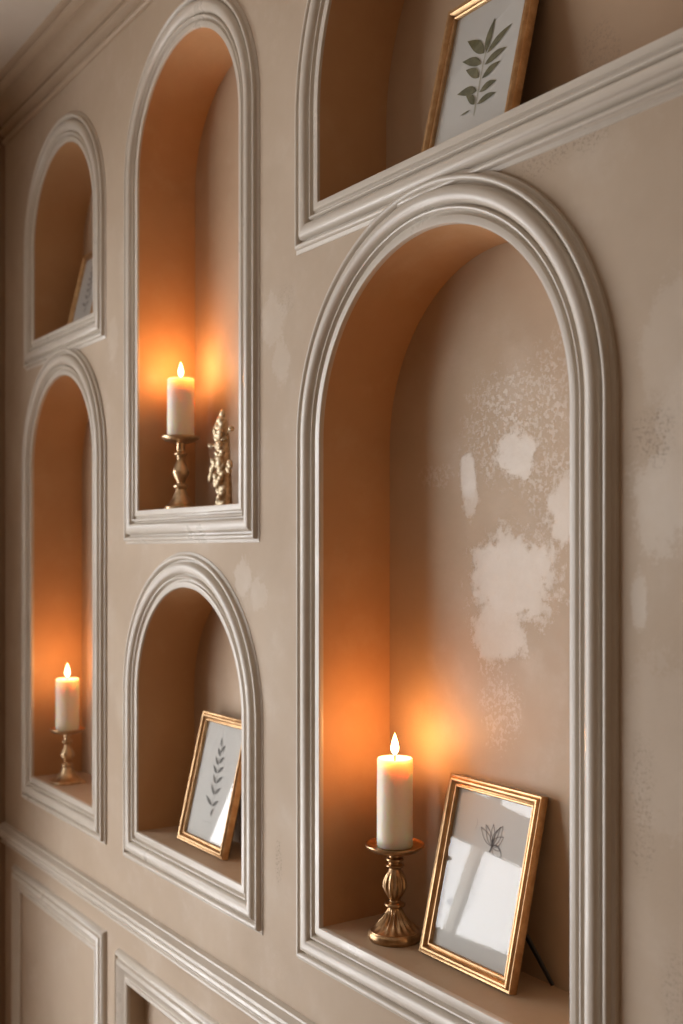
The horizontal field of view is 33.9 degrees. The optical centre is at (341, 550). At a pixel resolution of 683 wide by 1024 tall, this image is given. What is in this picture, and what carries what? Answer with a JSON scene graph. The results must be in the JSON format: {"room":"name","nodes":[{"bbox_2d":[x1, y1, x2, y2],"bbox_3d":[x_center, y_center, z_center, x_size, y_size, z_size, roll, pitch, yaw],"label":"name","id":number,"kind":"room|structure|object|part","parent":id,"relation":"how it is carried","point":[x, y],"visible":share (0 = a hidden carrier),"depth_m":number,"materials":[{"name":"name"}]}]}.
{"room":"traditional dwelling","nodes":[
{"label":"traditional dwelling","id":0,"kind":"room"},
{"bbox_2d":[0,127,4,1023],"bbox_3d":[-2.379,0.214,1.877,3.600,2.672,0.130,0,0,-34],"label":"wall","id":1,"kind":"structure","parent":0,"point":[2,147],"depth_m":2.82,"materials":[{"name":"paint"}]},
{"bbox_2d":[0,0,60,70],"bbox_3d":[-1.343,-1.172,0.344,3.610,0.100,3.870,0,0,-34],"label":"ceiling","id":2,"kind":"structure","parent":0,"point":[19,19],"depth_m":2.37,"materials":[{"name":"paint"}]},
{"bbox_2d":[5,0,682,1023],"bbox_3d":[0.238,0.214,1.317,0.118,2.672,3.720,0,0,-34],"label":"wall","id":3,"kind":"structure","parent":0,"point":[446,435],"depth_m":1.63,"materials":[{"name":"paint"}]},
{"bbox_2d":[11,864,106,1023],"bbox_3d":[-0.646,1.088,2.513,0.016,0.634,0.590,0,0,-34],"label":"trim","id":4,"kind":"structure","parent":3,"relation":"attached to","point":[93,935],"depth_m":2.55,"materials":[{"name":"beige paint"}]},
{"bbox_2d":[22,346,106,844],"bbox_3d":[-0.625,0.072,2.481,0.016,1.048,0.513,0,0,-34],"label":"trim","id":5,"kind":"structure","parent":3,"relation":"attached to","point":[89,819],"depth_m":2.36,"materials":[{"name":"beige paint"}]},
{"bbox_2d":[24,111,105,370],"bbox_3d":[-0.623,-0.698,2.481,0.013,0.532,0.503,0,0,-34],"label":"trim","id":6,"kind":"structure","parent":3,"relation":"attached to","point":[74,126],"depth_m":2.43,"materials":[{"name":"beige paint"}]},
{"bbox_2d":[49,726,85,785],"bbox_3d":[-0.631,0.470,2.579,0.080,0.124,0.080,0,0,-34],"label":"candlestick","id":7,"kind":"object","parent":3,"relation":"in","point":[67,775],"visible":0.97,"depth_m":2.56,"materials":[{"name":"gold metal"}]},
{"bbox_2d":[55,663,78,730],"bbox_3d":[-0.631,0.334,2.579,0.053,0.154,0.053,0,0,-34],"label":"pillar candle","id":8,"kind":"object","parent":7,"relation":"on","point":[67,689],"visible":1,"depth_m":2.56,"materials":[{"name":"beige wax"}]},
{"bbox_3d":[-0.631,0.459,2.579,0.031,0.076,0.031,0,0,-34],"label":"stem","id":9,"kind":"part","parent":7,"relation":"part of","materials":[{"name":"gold metal"}]},
{"bbox_3d":[-0.631,0.415,2.579,0.080,0.014,0.080,0,0,-34],"label":"drip plate","id":10,"kind":"part","parent":7,"relation":"part of","materials":[{"name":"gold metal"}]},
{"bbox_2d":[0,0,153,144],"bbox_3d":[0.159,-1.073,1.263,0.075,0.098,3.720,0,0,-34],"label":"trim","id":11,"kind":"structure","parent":3,"relation":"attached to","point":[74,33],"depth_m":2.43,"materials":[{"name":"paint"}]},
{"bbox_2d":[67,251,92,324],"bbox_3d":[-0.583,-0.597,2.577,0.059,0.202,0.153,0,0,-34],"label":"picture frame","id":12,"kind":"object","parent":3,"relation":"in","point":[82,304],"visible":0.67,"depth_m":2.61,"materials":[{"name":"white paper"}]},
{"bbox_2d":[73,258,92,321],"bbox_3d":[-0.581,-0.597,2.578,0.044,0.177,0.128,0,0,-34],"label":"print","id":13,"kind":"object","parent":12,"relation":"attached to","point":[83,295],"depth_m":2.61,"materials":[{"name":"grey paper"}]},
{"bbox_3d":[-0.266,1.095,1.987,0.030,0.509,0.475,0,0,-34],"label":"recessed panel","id":14,"kind":"part","parent":3,"relation":"part of","materials":[{"name":"beige paint"}]},
{"bbox_2d":[0,822,315,1023],"bbox_3d":[0.179,0.709,1.277,0.026,0.051,3.720,0,0,-34],"label":"trim","id":15,"kind":"structure","parent":3,"relation":"attached to","point":[251,999],"depth_m":2.02,"materials":[{"name":"beige paint"}]},
{"bbox_2d":[115,948,220,1023],"bbox_3d":[-0.284,1.095,1.975,0.016,0.619,0.585,0,0,-34],"label":"trim","id":16,"kind":"structure","parent":3,"relation":"attached to","point":[129,972],"depth_m":2.08,"materials":[{"name":"beige paint"}]},
{"bbox_2d":[162,434,199,508],"bbox_3d":[-0.303,-0.147,2.115,0.072,0.140,0.072,0,0,-34],"label":"candlestick","id":17,"kind":"object","parent":3,"relation":"in","point":[180,499],"visible":0.88,"depth_m":2.10,"materials":[{"name":"gold metal"}]},
{"bbox_2d":[167,362,194,434],"bbox_3d":[-0.303,-0.285,2.115,0.051,0.144,0.051,0,0,-34],"label":"pillar candle","id":18,"kind":"object","parent":17,"relation":"on","point":[180,390],"visible":0.98,"depth_m":2.09,"materials":[{"name":"beige wax"}]},
{"bbox_3d":[-0.303,-0.160,2.115,0.031,0.086,0.031,0,0,-34],"label":"stem","id":19,"kind":"part","parent":17,"relation":"part of","materials":[{"name":"gold metal"}]},
{"bbox_3d":[-0.303,-0.210,2.115,0.072,0.014,0.072,0,0,-34],"label":"drip plate","id":20,"kind":"part","parent":17,"relation":"part of","materials":[{"name":"gold metal"}]},
{"bbox_2d":[124,0,259,543],"bbox_3d":[-0.279,-0.492,1.970,0.013,0.958,0.527,0,0,-34],"label":"trim","id":21,"kind":"structure","parent":3,"relation":"attached to","point":[239,522],"depth_m":1.83,"materials":[{"name":"beige paint"}]},
{"bbox_2d":[123,552,262,934],"bbox_3d":[-0.277,0.300,1.967,0.013,0.600,0.541,0,0,-34],"label":"trim","id":22,"kind":"structure","parent":3,"relation":"attached to","point":[243,901],"depth_m":1.89,"materials":[{"name":"beige paint"}]},
{"bbox_2d":[177,711,240,859],"bbox_3d":[-0.228,0.418,2.026,0.069,0.235,0.178,0,0,-34],"label":"picture frame","id":23,"kind":"object","parent":3,"relation":"in","point":[213,794],"visible":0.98,"depth_m":2.03,"materials":[{"name":"brown wood"}]},
{"bbox_2d":[208,410,234,504],"bbox_3d":[-0.219,-0.166,2.043,0.034,0.181,0.094,0,0,-34],"label":"gilded ornament","id":24,"kind":"object","parent":3,"relation":"in","point":[222,480],"visible":0.98,"depth_m":2.03,"materials":[{"name":"gold metal"}]},
{"bbox_2d":[365,837,424,947],"bbox_3d":[0.074,0.472,1.555,0.083,0.132,0.083,0,0,-34],"label":"candlestick","id":25,"kind":"object","parent":3,"relation":"in","point":[394,929],"visible":0.98,"depth_m":1.54,"materials":[{"name":"gold metal"}]},
{"bbox_2d":[377,733,412,849],"bbox_3d":[0.074,0.331,1.555,0.050,0.157,0.050,0,0,-34],"label":"pillar candle","id":26,"kind":"object","parent":25,"relation":"on","point":[394,772],"visible":1,"depth_m":1.53,"materials":[{"name":"beige wax"}]},
{"bbox_3d":[0.074,0.457,1.555,0.034,0.076,0.034,0,0,-34],"label":"stem","id":27,"kind":"part","parent":25,"relation":"part of","materials":[{"name":"gold metal"}]},
{"bbox_3d":[0.074,0.413,1.555,0.083,0.014,0.083,0,0,-34],"label":"drip plate","id":28,"kind":"part","parent":25,"relation":"part of","materials":[{"name":"gold metal"}]},
{"bbox_2d":[296,169,618,1023],"bbox_3d":[0.105,0.068,1.396,0.016,1.068,0.619,0,0,-34],"label":"trim","id":29,"kind":"structure","parent":3,"relation":"attached to","point":[502,204],"depth_m":1.21,"materials":[{"name":"beige paint"}]},
{"bbox_2d":[421,0,539,151],"bbox_3d":[0.178,-0.620,1.447,0.069,0.235,0.178,0,0,-34],"label":"picture frame","id":30,"kind":"object","parent":3,"relation":"in","point":[486,47],"visible":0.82,"depth_m":1.45,"materials":[{"name":"white paper"}]},
{"bbox_2d":[419,773,554,994],"bbox_3d":[0.184,0.420,1.437,0.069,0.235,0.192,0,0,-34],"label":"picture frame","id":31,"kind":"object","parent":3,"relation":"in","point":[476,920],"visible":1,"depth_m":1.44,"materials":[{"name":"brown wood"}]},
{"bbox_2d":[433,788,531,974],"bbox_3d":[0.183,0.421,1.445,0.051,0.205,0.149,0,0,-34],"label":"print","id":32,"kind":"object","parent":31,"relation":"attached to","point":[483,858],"depth_m":1.44,"materials":[{"name":"grey paper"}]},
{"bbox_3d":[0.233,0.485,1.394,0.071,0.102,0.004,0,0,35],"label":"easel leg","id":33,"kind":"part","parent":31,"relation":"part of","materials":[{"name":"black metal"}]},
{"bbox_2d":[295,0,682,254],"bbox_3d":[0.157,-0.741,1.321,0.013,0.606,0.818,0,0,-34],"label":"trim","id":34,"kind":"structure","parent":3,"relation":"attached to","point":[649,76],"depth_m":1.32,"materials":[{"name":"beige paint"}]}
]}

